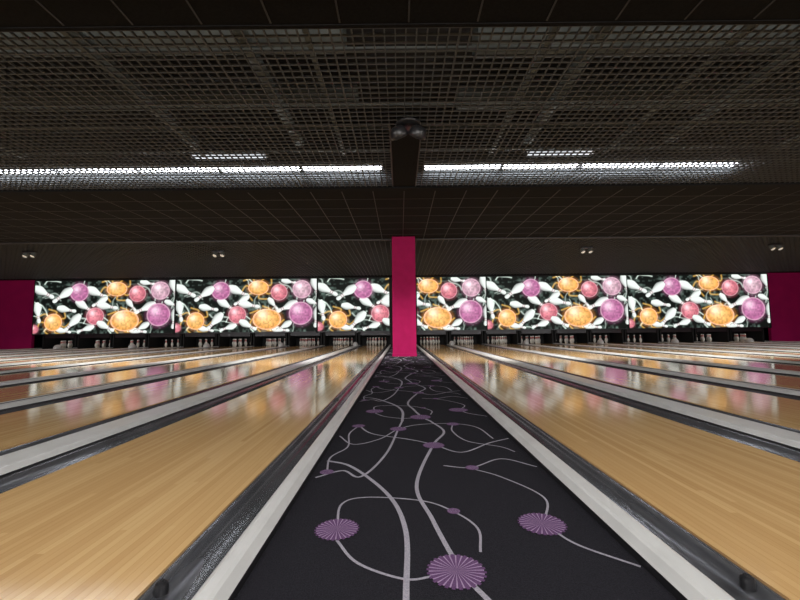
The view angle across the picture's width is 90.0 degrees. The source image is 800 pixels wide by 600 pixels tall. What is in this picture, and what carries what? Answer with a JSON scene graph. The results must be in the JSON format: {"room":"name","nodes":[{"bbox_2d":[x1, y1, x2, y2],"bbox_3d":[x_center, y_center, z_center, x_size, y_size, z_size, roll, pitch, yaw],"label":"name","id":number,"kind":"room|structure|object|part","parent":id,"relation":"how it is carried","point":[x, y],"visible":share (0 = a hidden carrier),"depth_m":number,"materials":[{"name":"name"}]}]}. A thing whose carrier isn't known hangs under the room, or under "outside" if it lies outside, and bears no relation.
{"room":"sports facility","nodes":[
{"label":"sports facility","id":0,"kind":"room"},
{"bbox_2d":[0,280,34,348],"bbox_3d":[-19.293,0.800,19.687,2.600,3.529,0.150,-1,-4,0],"label":"wall","id":1,"kind":"structure","parent":0,"point":[16,296],"depth_m":19.62,"materials":[{"name":"paint"}]},
{"bbox_2d":[35,273,760,280],"bbox_3d":[0.039,-1.142,19.772,36.100,0.030,0.050,-1,-4,0],"label":"trim","id":2,"kind":"structure","parent":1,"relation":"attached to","point":[706,273],"depth_m":19.75,"materials":[{"name":"black"}]},
{"bbox_2d":[0,0,799,280],"bbox_3d":[-0.026,-2.668,7.830,41.200,1.230,27.200,-1,-4,0],"label":"ceiling","id":3,"kind":"structure","parent":0,"point":[406,208],"depth_m":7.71,"materials":[{"name":"black metal"}]},
{"bbox_2d":[22,251,37,257],"bbox_3d":[-11.915,-1.458,12.856,0.400,0.230,0.193,-1,-4,0],"label":"ceiling spotlight","id":4,"kind":"object","parent":3,"relation":"attached to","point":[25,254],"depth_m":12.83,"materials":[{"name":"metal"}]},
{"bbox_2d":[32,279,175,334],"bbox_3d":[-14.517,0.353,19.658,6.960,2.680,0.070,-1,-4,0],"label":"mural","id":5,"kind":"object","parent":3,"relation":"hanging from","point":[60,307],"visible":1,"depth_m":19.64,"materials":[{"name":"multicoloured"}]},
{"bbox_2d":[0,162,382,174],"bbox_3d":[-4.463,-2.226,6.816,8.342,0.100,0.180,-1,-4,0],"label":"fluorescent light","id":6,"kind":"object","parent":3,"relation":"attached to","point":[318,162],"visible":0.15,"depth_m":6.75,"materials":[{"name":"white plastic"}]},
{"bbox_2d":[212,250,225,257],"bbox_3d":[-5.915,-1.503,13.055,0.400,0.230,0.193,-1,-4,0],"label":"ceiling spotlight","id":7,"kind":"object","parent":3,"relation":"attached to","point":[222,254],"depth_m":13.01,"materials":[{"name":"metal"}]},
{"bbox_2d":[189,154,267,160],"bbox_3d":[-2.981,-2.510,6.967,1.312,0.100,0.180,-1,-4,0],"label":"fluorescent light","id":8,"kind":"object","parent":3,"relation":"attached to","point":[211,154],"visible":0.14,"depth_m":6.92,"materials":[{"name":"white plastic"}]},
{"bbox_2d":[174,278,316,333],"bbox_3d":[-7.548,0.284,19.658,6.960,2.680,0.070,-1,-4,0],"label":"mural","id":9,"kind":"object","parent":3,"relation":"hanging from","point":[260,305],"visible":1,"depth_m":19.64,"materials":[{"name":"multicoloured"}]},
{"bbox_2d":[317,277,389,331],"bbox_3d":[-2.278,0.232,19.658,3.560,2.680,0.070,-1,-4,0],"label":"mural","id":10,"kind":"object","parent":3,"relation":"hanging from","point":[361,304],"visible":1,"depth_m":19.64,"materials":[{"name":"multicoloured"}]},
{"bbox_2d":[0,24,799,111],"bbox_3d":[-0.030,-3.011,5.278,41.000,0.460,1.860,-1,-4,0],"label":"grid","id":11,"kind":"object","parent":3,"relation":"attached to","point":[705,27],"visible":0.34,"depth_m":4.61,"materials":[{"name":"black metal"}]},
{"bbox_2d":[0,25,799,157],"bbox_3d":[-0.025,-2.495,5.073,41.000,0.080,2.870,-1,-4,0],"label":"grid","id":12,"kind":"object","parent":3,"relation":"attached to","point":[552,29],"visible":0.32,"depth_m":5.11,"materials":[{"name":"black metal"}]},
{"bbox_2d":[70,26,799,146],"bbox_3d":[-0.527,-2.682,4.937,29.140,0.140,3.170,-1,-4,0],"label":"conduit pipes","id":13,"kind":"object","parent":3,"relation":"attached to","point":[607,28],"visible":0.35,"depth_m":4.78,"materials":[{"name":"grey metal"}]},
{"bbox_2d":[416,276,487,330],"bbox_3d":[2.532,0.184,19.658,3.460,2.680,0.070,-1,-4,0],"label":"mural","id":14,"kind":"object","parent":3,"relation":"hanging from","point":[459,303],"visible":1,"depth_m":19.64,"materials":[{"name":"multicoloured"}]},
{"bbox_2d":[486,275,629,330],"bbox_3d":[7.722,0.132,19.658,6.960,2.680,0.070,-1,-4,0],"label":"mural","id":15,"kind":"object","parent":3,"relation":"hanging from","point":[562,302],"visible":1,"depth_m":19.64,"materials":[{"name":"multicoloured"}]},
{"bbox_2d":[523,151,594,156],"bbox_3d":[2.769,-2.567,6.967,1.212,0.100,0.180,-1,-4,0],"label":"fluorescent light","id":16,"kind":"object","parent":3,"relation":"attached to","point":[524,151],"visible":0.12,"depth_m":6.94,"materials":[{"name":"white plastic"}]},
{"bbox_2d":[422,158,737,170],"bbox_3d":[3.056,-2.301,6.816,5.342,0.100,0.180,-1,-4,0],"label":"fluorescent light","id":17,"kind":"object","parent":3,"relation":"attached to","point":[721,158],"visible":0.23,"depth_m":6.75,"materials":[{"name":"white plastic"}]},
{"bbox_2d":[579,246,592,253],"bbox_3d":[6.084,-1.622,13.055,0.400,0.230,0.193,-1,-4,0],"label":"ceiling spotlight","id":18,"kind":"object","parent":3,"relation":"attached to","point":[582,249],"depth_m":13.01,"materials":[{"name":"black metal"}]},
{"bbox_2d":[627,273,771,328],"bbox_3d":[14.651,0.063,19.658,6.960,2.680,0.070,-1,-4,0],"label":"mural","id":19,"kind":"object","parent":3,"relation":"hanging from","point":[663,301],"visible":1,"depth_m":19.64,"materials":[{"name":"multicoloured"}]},
{"bbox_2d":[768,243,783,250],"bbox_3d":[12.084,-1.697,12.856,0.400,0.230,0.193,-1,-4,0],"label":"ceiling spotlight","id":20,"kind":"object","parent":3,"relation":"attached to","point":[772,247],"depth_m":12.82,"materials":[{"name":"metal"}]},
{"bbox_2d":[34,320,768,347],"bbox_3d":[0.003,0.254,21.344,41.200,4.770,0.200,-1,-4,0],"label":"wall","id":21,"kind":"structure","parent":0,"point":[38,338],"depth_m":21.11,"materials":[{"name":"black"}]},
{"bbox_2d":[390,277,416,345],"bbox_3d":[0.155,0.532,19.642,1.280,3.390,0.050,-1,-4,0],"label":"wall pier","id":22,"kind":"object","parent":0,"point":[391,318],"visible":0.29,"depth_m":19.58,"materials":[{"name":"black"}]},
{"bbox_2d":[392,236,416,356],"bbox_3d":[0.114,-0.094,11.542,0.684,3.389,0.624,-1,-4,0],"label":"pillar","id":23,"kind":"structure","parent":0,"point":[403,248],"depth_m":11.24,"materials":[{"name":"paint"}]},
{"bbox_2d":[390,117,425,140],"bbox_3d":[0.108,-2.167,5.183,0.470,0.236,0.330,-1,-4,0],"label":"ceiling speaker","id":24,"kind":"object","parent":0,"point":[405,126],"depth_m":5.10},
{"bbox_2d":[767,273,799,340],"bbox_3d":[19.355,0.415,19.687,2.500,3.529,0.150,-1,-4,0],"label":"wall","id":25,"kind":"structure","parent":0,"point":[784,288],"depth_m":19.62,"materials":[{"name":"paint"}]},
{"bbox_3d":[0.015,1.512,7.606,41.200,0.140,27.400,-1,-4,0],"label":"floor","id":26,"kind":"structure","parent":0,"visible":0},
{"bbox_2d":[0,348,77,352],"bbox_3d":[-15.829,1.646,9.864,0.250,0.135,19.300,-1,-4,0],"label":"cap","id":27,"kind":"object","parent":26,"relation":"on","point":[60,348],"visible":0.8,"depth_m":17.23,"materials":[{"name":"black"}]},
{"bbox_2d":[53,345,62,348],"bbox_3d":[-15.824,2.158,18.501,0.244,0.170,0.439,-1,-4,0],"label":"hood","id":28,"kind":"object","parent":27,"relation":"on","point":[55,346],"visible":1,"depth_m":18.39,"materials":[{"name":"white plastic"}]},
{"bbox_2d":[6,347,105,352],"bbox_3d":[-14.969,1.717,10.460,1.470,0.130,20.500,-1,-4,0],"label":"lane","id":29,"kind":"object","parent":26,"relation":"on","point":[99,347],"visible":0.12,"depth_m":17.31,"materials":[{"name":"brown wood"}]},
{"bbox_2d":[0,347,112,354],"bbox_3d":[-14.110,1.627,9.865,0.250,0.139,19.300,-1,-4,0],"label":"cap","id":30,"kind":"object","parent":26,"relation":"on","point":[106,347],"visible":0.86,"depth_m":16.09,"materials":[{"name":"black"}]},
{"bbox_2d":[42,335,77,348],"bbox_3d":[-16.685,2.062,20.199,1.650,0.980,1.230,-1,-4,0],"label":"pinsetter","id":31,"kind":"object","parent":26,"relation":"on","point":[48,341],"visible":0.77,"depth_m":19.91,"materials":[{"name":"black"}]},
{"bbox_2d":[0,347,127,355],"bbox_3d":[-13.249,1.700,10.460,1.470,0.130,20.500,-1,-4,0],"label":"lane","id":32,"kind":"object","parent":26,"relation":"on","point":[125,347],"visible":0.1,"depth_m":16.06,"materials":[{"name":"brown wood"}]},
{"bbox_2d":[0,347,147,357],"bbox_3d":[-12.390,1.612,9.864,0.250,0.135,19.300,-1,-4,0],"label":"cap","id":33,"kind":"object","parent":26,"relation":"on","point":[136,347],"visible":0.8,"depth_m":14.64,"materials":[{"name":"black"}]},
{"bbox_2d":[0,347,167,358],"bbox_3d":[-11.529,1.682,10.460,1.470,0.130,20.500,-1,-4,0],"label":"lane","id":34,"kind":"object","parent":26,"relation":"on","point":[154,347],"visible":0.3,"depth_m":14.36,"materials":[{"name":"brown wood"}]},
{"bbox_2d":[0,347,183,360],"bbox_3d":[-10.670,1.593,9.865,0.250,0.139,19.300,-1,-4,0],"label":"cap","id":35,"kind":"object","parent":26,"relation":"on","point":[168,347],"visible":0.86,"depth_m":13.11,"materials":[{"name":"black"}]},
{"bbox_2d":[77,334,112,348],"bbox_3d":[-14.965,2.045,20.199,1.650,0.980,1.230,-1,-4,0],"label":"pinsetter","id":36,"kind":"object","parent":26,"relation":"on","point":[84,341],"visible":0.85,"depth_m":19.94,"materials":[{"name":"black"}]},
{"bbox_2d":[0,346,210,363],"bbox_3d":[-9.809,1.665,10.460,1.470,0.130,20.500,-1,-4,0],"label":"lane","id":37,"kind":"object","parent":26,"relation":"on","point":[66,357],"visible":0.3,"depth_m":12.46,"materials":[{"name":"brown wood"}]},
{"bbox_2d":[0,346,218,366],"bbox_3d":[-8.950,1.578,9.864,0.250,0.135,19.300,-1,-4,0],"label":"cap","id":38,"kind":"object","parent":26,"relation":"on","point":[91,357],"visible":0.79,"depth_m":11.40,"materials":[{"name":"black"}]},
{"bbox_2d":[0,346,244,370],"bbox_3d":[-8.089,1.648,10.460,1.470,0.130,20.500,-1,-4,0],"label":"lane","id":39,"kind":"object","parent":26,"relation":"on","point":[13,367],"visible":0.49,"depth_m":10.81,"materials":[{"name":"brown wood"}]},
{"bbox_2d":[0,346,253,373],"bbox_3d":[-7.230,1.559,9.865,0.250,0.139,19.300,-1,-4,0],"label":"cap","id":40,"kind":"object","parent":26,"relation":"on","point":[164,355],"visible":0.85,"depth_m":9.52,"materials":[{"name":"black"}]},
{"bbox_2d":[112,334,147,347],"bbox_3d":[-13.245,2.028,20.199,1.650,0.980,1.230,-1,-4,0],"label":"pinsetter","id":41,"kind":"object","parent":26,"relation":"on","point":[119,340],"visible":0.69,"depth_m":19.90,"materials":[{"name":"black metal"}]},
{"bbox_2d":[0,346,277,381],"bbox_3d":[-6.369,1.631,10.460,1.470,0.130,20.500,-1,-4,0],"label":"lane","id":42,"kind":"object","parent":26,"relation":"on","point":[47,372],"visible":0.51,"depth_m":8.73,"materials":[{"name":"brown wood"}]},
{"bbox_2d":[0,346,288,386],"bbox_3d":[-5.510,1.544,9.864,0.250,0.135,19.300,-1,-4,0],"label":"cap","id":43,"kind":"object","parent":26,"relation":"on","point":[51,377],"visible":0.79,"depth_m":7.40,"materials":[{"name":"black"}]},
{"bbox_2d":[0,345,318,402],"bbox_3d":[-4.649,1.614,10.460,1.470,0.130,20.500,-1,-4,0],"label":"lane","id":44,"kind":"object","parent":26,"relation":"on","point":[19,391],"visible":0.53,"depth_m":6.47,"materials":[{"name":"brown wood"}]},
{"bbox_2d":[0,345,324,410],"bbox_3d":[-3.790,1.525,9.865,0.250,0.139,19.300,-1,-4,0],"label":"cap","id":45,"kind":"object","parent":26,"relation":"on","point":[7,405],"visible":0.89,"depth_m":5.16,"materials":[{"name":"black"}]},
{"bbox_2d":[148,334,182,347],"bbox_3d":[-11.526,2.011,20.199,1.650,0.980,1.230,-1,-4,0],"label":"pinsetter","id":46,"kind":"object","parent":26,"relation":"on","point":[154,340],"visible":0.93,"depth_m":20.02,"materials":[{"name":"black"}]},
{"bbox_2d":[0,345,352,455],"bbox_3d":[-2.929,1.597,10.460,1.470,0.130,20.500,-1,-4,0],"label":"lane","id":47,"kind":"object","parent":26,"relation":"on","point":[24,427],"visible":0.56,"depth_m":4.07,"materials":[{"name":"brown wood"}]},
{"bbox_2d":[0,345,390,599],"bbox_3d":[-1.190,1.562,10.461,1.510,0.165,20.500,-1,-4,0],"label":"lane","id":48,"kind":"object","parent":26,"relation":"on","point":[168,498],"depth_m":1.72,"materials":[{"name":"brown wood"}]},
{"bbox_2d":[0,345,359,477],"bbox_3d":[-2.070,1.510,9.864,0.250,0.135,19.300,-1,-4,0],"label":"cap","id":49,"kind":"object","parent":48,"relation":"on","point":[11,463],"visible":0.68,"depth_m":2.84,"materials":[{"name":"black"}]},
{"bbox_3d":[-0.483,1.494,9.864,0.095,0.135,19.300,-1,-4,0],"label":"lane divider cap","id":50,"kind":"part","parent":48,"relation":"part of","materials":[{"name":"white plastic"}]},
{"bbox_2d":[183,333,217,346],"bbox_3d":[-9.806,1.994,20.199,1.650,0.980,1.230,-1,-4,0],"label":"pinsetter","id":51,"kind":"object","parent":26,"relation":"on","point":[189,340],"visible":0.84,"depth_m":19.99,"materials":[{"name":"black"}]},
{"bbox_2d":[218,333,252,346],"bbox_3d":[-8.086,1.976,20.199,1.650,0.980,1.230,-1,-4,0],"label":"pinsetter","id":52,"kind":"object","parent":26,"relation":"on","point":[236,339],"visible":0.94,"depth_m":19.96,"materials":[{"name":"black"}]},
{"bbox_2d":[253,333,287,346],"bbox_3d":[-6.366,1.959,20.199,1.650,0.980,1.230,-1,-4,0],"label":"pinsetter","id":53,"kind":"object","parent":26,"relation":"on","point":[269,339],"visible":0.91,"depth_m":20.16,"materials":[{"name":"black"}]},
{"bbox_2d":[288,332,322,345],"bbox_3d":[-4.646,1.942,20.199,1.650,0.980,1.230,-1,-4,0],"label":"pinsetter","id":54,"kind":"object","parent":26,"relation":"on","point":[312,338],"visible":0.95,"depth_m":20.17,"materials":[{"name":"black"}]},
{"bbox_2d":[323,332,358,345],"bbox_3d":[-2.926,1.925,20.199,1.650,0.980,1.230,-1,-4,0],"label":"pinsetter","id":55,"kind":"object","parent":26,"relation":"on","point":[329,338],"visible":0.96,"depth_m":20.22,"materials":[{"name":"black metal"}]},
{"bbox_2d":[358,332,389,345],"bbox_3d":[-1.206,1.908,20.199,1.650,0.980,1.230,-1,-4,0],"label":"pinsetter","id":56,"kind":"object","parent":26,"relation":"on","point":[365,338],"visible":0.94,"depth_m":20.48,"materials":[{"name":"black"}]},
{"bbox_2d":[416,328,447,345],"bbox_3d":[1.529,1.881,20.199,1.650,0.980,1.230,-1,-4,0],"label":"pinsetter","id":57,"kind":"object","parent":26,"relation":"on","point":[423,337],"visible":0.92,"depth_m":20.21,"materials":[{"name":"black"}]},
{"bbox_2d":[234,346,676,599],"bbox_3d":[0.150,1.542,9.860,1.170,0.145,19.300,-1,-4,0],"label":"carpet runner","id":58,"kind":"object","parent":26,"relation":"on","point":[418,494],"visible":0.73,"depth_m":1.48,"materials":[{"name":"black carpet"}]},
{"bbox_2d":[448,331,482,343],"bbox_3d":[3.249,1.864,20.199,1.650,0.980,1.230,-1,-4,0],"label":"pinsetter","id":59,"kind":"object","parent":26,"relation":"on","point":[458,337],"visible":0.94,"depth_m":20.20,"materials":[{"name":"black metal"}]},
{"bbox_2d":[483,330,518,343],"bbox_3d":[4.969,1.847,20.199,1.650,0.980,1.230,-1,-4,0],"label":"pinsetter","id":60,"kind":"object","parent":26,"relation":"on","point":[501,337],"visible":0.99,"depth_m":20.17,"materials":[{"name":"black"}]},
{"bbox_2d":[518,330,553,343],"bbox_3d":[6.689,1.829,20.199,1.650,0.980,1.230,-1,-4,0],"label":"pinsetter","id":61,"kind":"object","parent":26,"relation":"on","point":[533,336],"visible":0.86,"depth_m":19.95,"materials":[{"name":"black metal"}]},
{"bbox_2d":[553,330,588,342],"bbox_3d":[8.408,1.812,20.199,1.650,0.980,1.230,-1,-4,0],"label":"pinsetter","id":62,"kind":"object","parent":26,"relation":"on","point":[560,336],"visible":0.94,"depth_m":20.11,"materials":[{"name":"black"}]},
{"bbox_2d":[588,329,623,342],"bbox_3d":[10.128,1.795,20.199,1.650,0.980,1.230,-1,-4,0],"label":"pinsetter","id":63,"kind":"object","parent":26,"relation":"on","point":[616,335],"visible":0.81,"depth_m":19.96,"materials":[{"name":"black metal"}]},
{"bbox_2d":[416,344,799,599],"bbox_3d":[1.498,1.535,10.461,1.525,0.165,20.500,-1,-4,0],"label":"lane","id":64,"kind":"object","parent":26,"relation":"on","point":[726,501],"depth_m":1.88,"materials":[{"name":"brown wood"}]},
{"bbox_3d":[0.790,1.481,9.864,0.110,0.135,19.300,-1,-4,0],"label":"lane divider cap","id":65,"kind":"part","parent":64,"relation":"part of","materials":[{"name":"white plastic"}]},
{"bbox_2d":[447,344,799,450],"bbox_3d":[2.385,1.465,9.864,0.250,0.135,19.300,-1,-4,0],"label":"cap","id":66,"kind":"object","parent":26,"relation":"on","point":[786,438],"visible":0.63,"depth_m":3.26,"materials":[{"name":"black"}]},
{"bbox_2d":[454,344,799,432],"bbox_3d":[3.245,1.535,10.460,1.470,0.130,20.500,-1,-4,0],"label":"lane","id":67,"kind":"object","parent":26,"relation":"on","point":[781,411],"visible":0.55,"depth_m":4.47,"materials":[{"name":"brown wood"}]},
{"bbox_2d":[482,344,799,396],"bbox_3d":[4.105,1.446,9.865,0.250,0.139,19.300,-1,-4,0],"label":"cap","id":68,"kind":"object","parent":26,"relation":"on","point":[748,385],"visible":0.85,"depth_m":5.54,"materials":[{"name":"black"}]},
{"bbox_2d":[623,329,658,342],"bbox_3d":[11.848,1.778,20.199,1.650,0.980,1.230,-1,-4,0],"label":"pinsetter","id":69,"kind":"object","parent":26,"relation":"on","point":[630,335],"visible":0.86,"depth_m":19.93,"materials":[{"name":"black"}]},
{"bbox_2d":[489,343,799,389],"bbox_3d":[4.965,1.518,10.460,1.470,0.130,20.500,-1,-4,0],"label":"lane","id":70,"kind":"object","parent":26,"relation":"on","point":[773,379],"visible":0.57,"depth_m":6.86,"materials":[{"name":"brown wood"}]},
{"bbox_2d":[517,343,799,375],"bbox_3d":[5.824,1.431,9.864,0.250,0.135,19.300,-1,-4,0],"label":"cap","id":71,"kind":"object","parent":26,"relation":"on","point":[768,370],"visible":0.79,"depth_m":7.82,"materials":[{"name":"black metal"}]},
{"bbox_2d":[529,343,799,370],"bbox_3d":[6.685,1.501,10.460,1.470,0.130,20.500,-1,-4,0],"label":"lane","id":72,"kind":"object","parent":26,"relation":"on","point":[792,367],"visible":0.47,"depth_m":9.09,"materials":[{"name":"brown wood"}]},
{"bbox_2d":[552,343,799,364],"bbox_3d":[7.544,1.412,9.865,0.250,0.139,19.300,-1,-4,0],"label":"cap","id":73,"kind":"object","parent":26,"relation":"on","point":[655,351],"visible":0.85,"depth_m":9.86,"materials":[{"name":"black"}]},
{"bbox_2d":[658,329,693,341],"bbox_3d":[13.568,1.761,20.199,1.650,0.980,1.230,-1,-4,0],"label":"pinsetter","id":74,"kind":"object","parent":26,"relation":"on","point":[665,335],"visible":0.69,"depth_m":19.95,"materials":[{"name":"black metal"}]},
{"bbox_2d":[565,343,799,360],"bbox_3d":[8.405,1.484,10.460,1.470,0.130,20.500,-1,-4,0],"label":"lane","id":75,"kind":"object","parent":26,"relation":"on","point":[617,346],"visible":0.41,"depth_m":11.25,"materials":[{"name":"brown wood"}]},
{"bbox_2d":[588,343,799,357],"bbox_3d":[9.264,1.397,9.864,0.250,0.135,19.300,-1,-4,0],"label":"cap","id":76,"kind":"object","parent":26,"relation":"on","point":[723,351],"visible":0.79,"depth_m":11.70,"materials":[{"name":"black"}]},
{"bbox_2d":[592,342,799,354],"bbox_3d":[10.125,1.467,10.460,1.470,0.130,20.500,-1,-4,0],"label":"lane","id":77,"kind":"object","parent":26,"relation":"on","point":[757,351],"visible":0.31,"depth_m":12.81,"materials":[{"name":"brown wood"}]},
{"bbox_2d":[623,342,799,352],"bbox_3d":[10.984,1.378,9.865,0.250,0.139,19.300,-1,-4,0],"label":"cap","id":78,"kind":"object","parent":26,"relation":"on","point":[623,342],"visible":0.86,"depth_m":13.41,"materials":[{"name":"black"}]},
{"bbox_2d":[694,328,729,341],"bbox_3d":[15.288,1.744,20.199,1.650,0.980,1.230,-1,-4,0],"label":"pinsetter","id":79,"kind":"object","parent":26,"relation":"on","point":[716,334],"visible":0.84,"depth_m":19.91,"materials":[{"name":"black metal"}]},
{"bbox_2d":[633,342,799,350],"bbox_3d":[11.845,1.450,10.460,1.470,0.130,20.500,-1,-4,0],"label":"lane","id":80,"kind":"object","parent":26,"relation":"on","point":[633,342],"visible":0.3,"depth_m":14.77,"materials":[{"name":"brown wood"}]},
{"bbox_2d":[658,342,799,348],"bbox_3d":[12.704,1.363,9.864,0.250,0.135,19.300,-1,-4,0],"label":"cap","id":81,"kind":"object","parent":26,"relation":"on","point":[658,342],"visible":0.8,"depth_m":14.81,"materials":[{"name":"black"}]},
{"bbox_2d":[678,342,799,347],"bbox_3d":[13.565,1.433,10.460,1.470,0.130,20.500,-1,-4,0],"label":"lane","id":82,"kind":"object","parent":26,"relation":"on","point":[678,342],"visible":0.15,"depth_m":16.39,"materials":[{"name":"brown wood"}]},
{"bbox_2d":[729,328,764,341],"bbox_3d":[17.008,1.727,20.199,1.650,0.980,1.230,-1,-4,0],"label":"pinsetter","id":83,"kind":"object","parent":26,"relation":"on","point":[735,334],"visible":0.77,"depth_m":19.83,"materials":[{"name":"black"}]},
{"bbox_2d":[695,341,799,346],"bbox_3d":[14.424,1.343,9.865,0.250,0.139,19.300,-1,-4,0],"label":"cap","id":84,"kind":"object","parent":26,"relation":"on","point":[695,341],"visible":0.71,"depth_m":16.38,"materials":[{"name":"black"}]},
{"bbox_2d":[698,341,799,344],"bbox_3d":[15.285,1.416,10.460,1.470,0.130,20.500,-1,-4,0],"label":"lane","id":85,"kind":"object","parent":26,"relation":"on","point":[698,341],"visible":0.15,"depth_m":17.20,"materials":[{"name":"brown wood"}]},
{"bbox_2d":[729,341,799,343],"bbox_3d":[16.144,1.328,9.864,0.250,0.135,19.300,-1,-4,0],"label":"cap","id":86,"kind":"object","parent":26,"relation":"on","point":[729,341],"visible":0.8,"depth_m":17.53,"materials":[{"name":"black"}]},
{"bbox_2d":[744,338,753,341],"bbox_3d":[16.149,1.839,18.501,0.244,0.170,0.439,-1,-4,0],"label":"hood","id":87,"kind":"object","parent":86,"relation":"on","point":[746,339],"visible":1,"depth_m":18.41,"materials":[{"name":"white plastic"}]},
{"bbox_3d":[-16.689,1.734,10.460,1.470,0.130,20.500,-1,-4,0],"label":"lane","id":88,"kind":"object","parent":26,"relation":"on","visible":0},
{"bbox_2d":[0,348,41,350],"bbox_3d":[-17.549,1.662,9.865,0.250,0.139,19.300,-1,-4,0],"label":"cap","id":89,"kind":"object","parent":88,"relation":"on","point":[28,348],"visible":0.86,"depth_m":18.37,"materials":[{"name":"black"}]},
{"bbox_3d":[17.005,1.399,10.460,1.470,0.130,20.500,-1,-4,0],"label":"lane","id":90,"kind":"object","parent":26,"relation":"on","visible":0},
{"bbox_2d":[764,341,799,342],"bbox_3d":[17.864,1.309,9.865,0.250,0.139,19.300,-1,-4,0],"label":"cap","id":91,"kind":"object","parent":90,"relation":"on","point":[764,341],"visible":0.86,"depth_m":18.46,"materials":[{"name":"black"}]}
]}

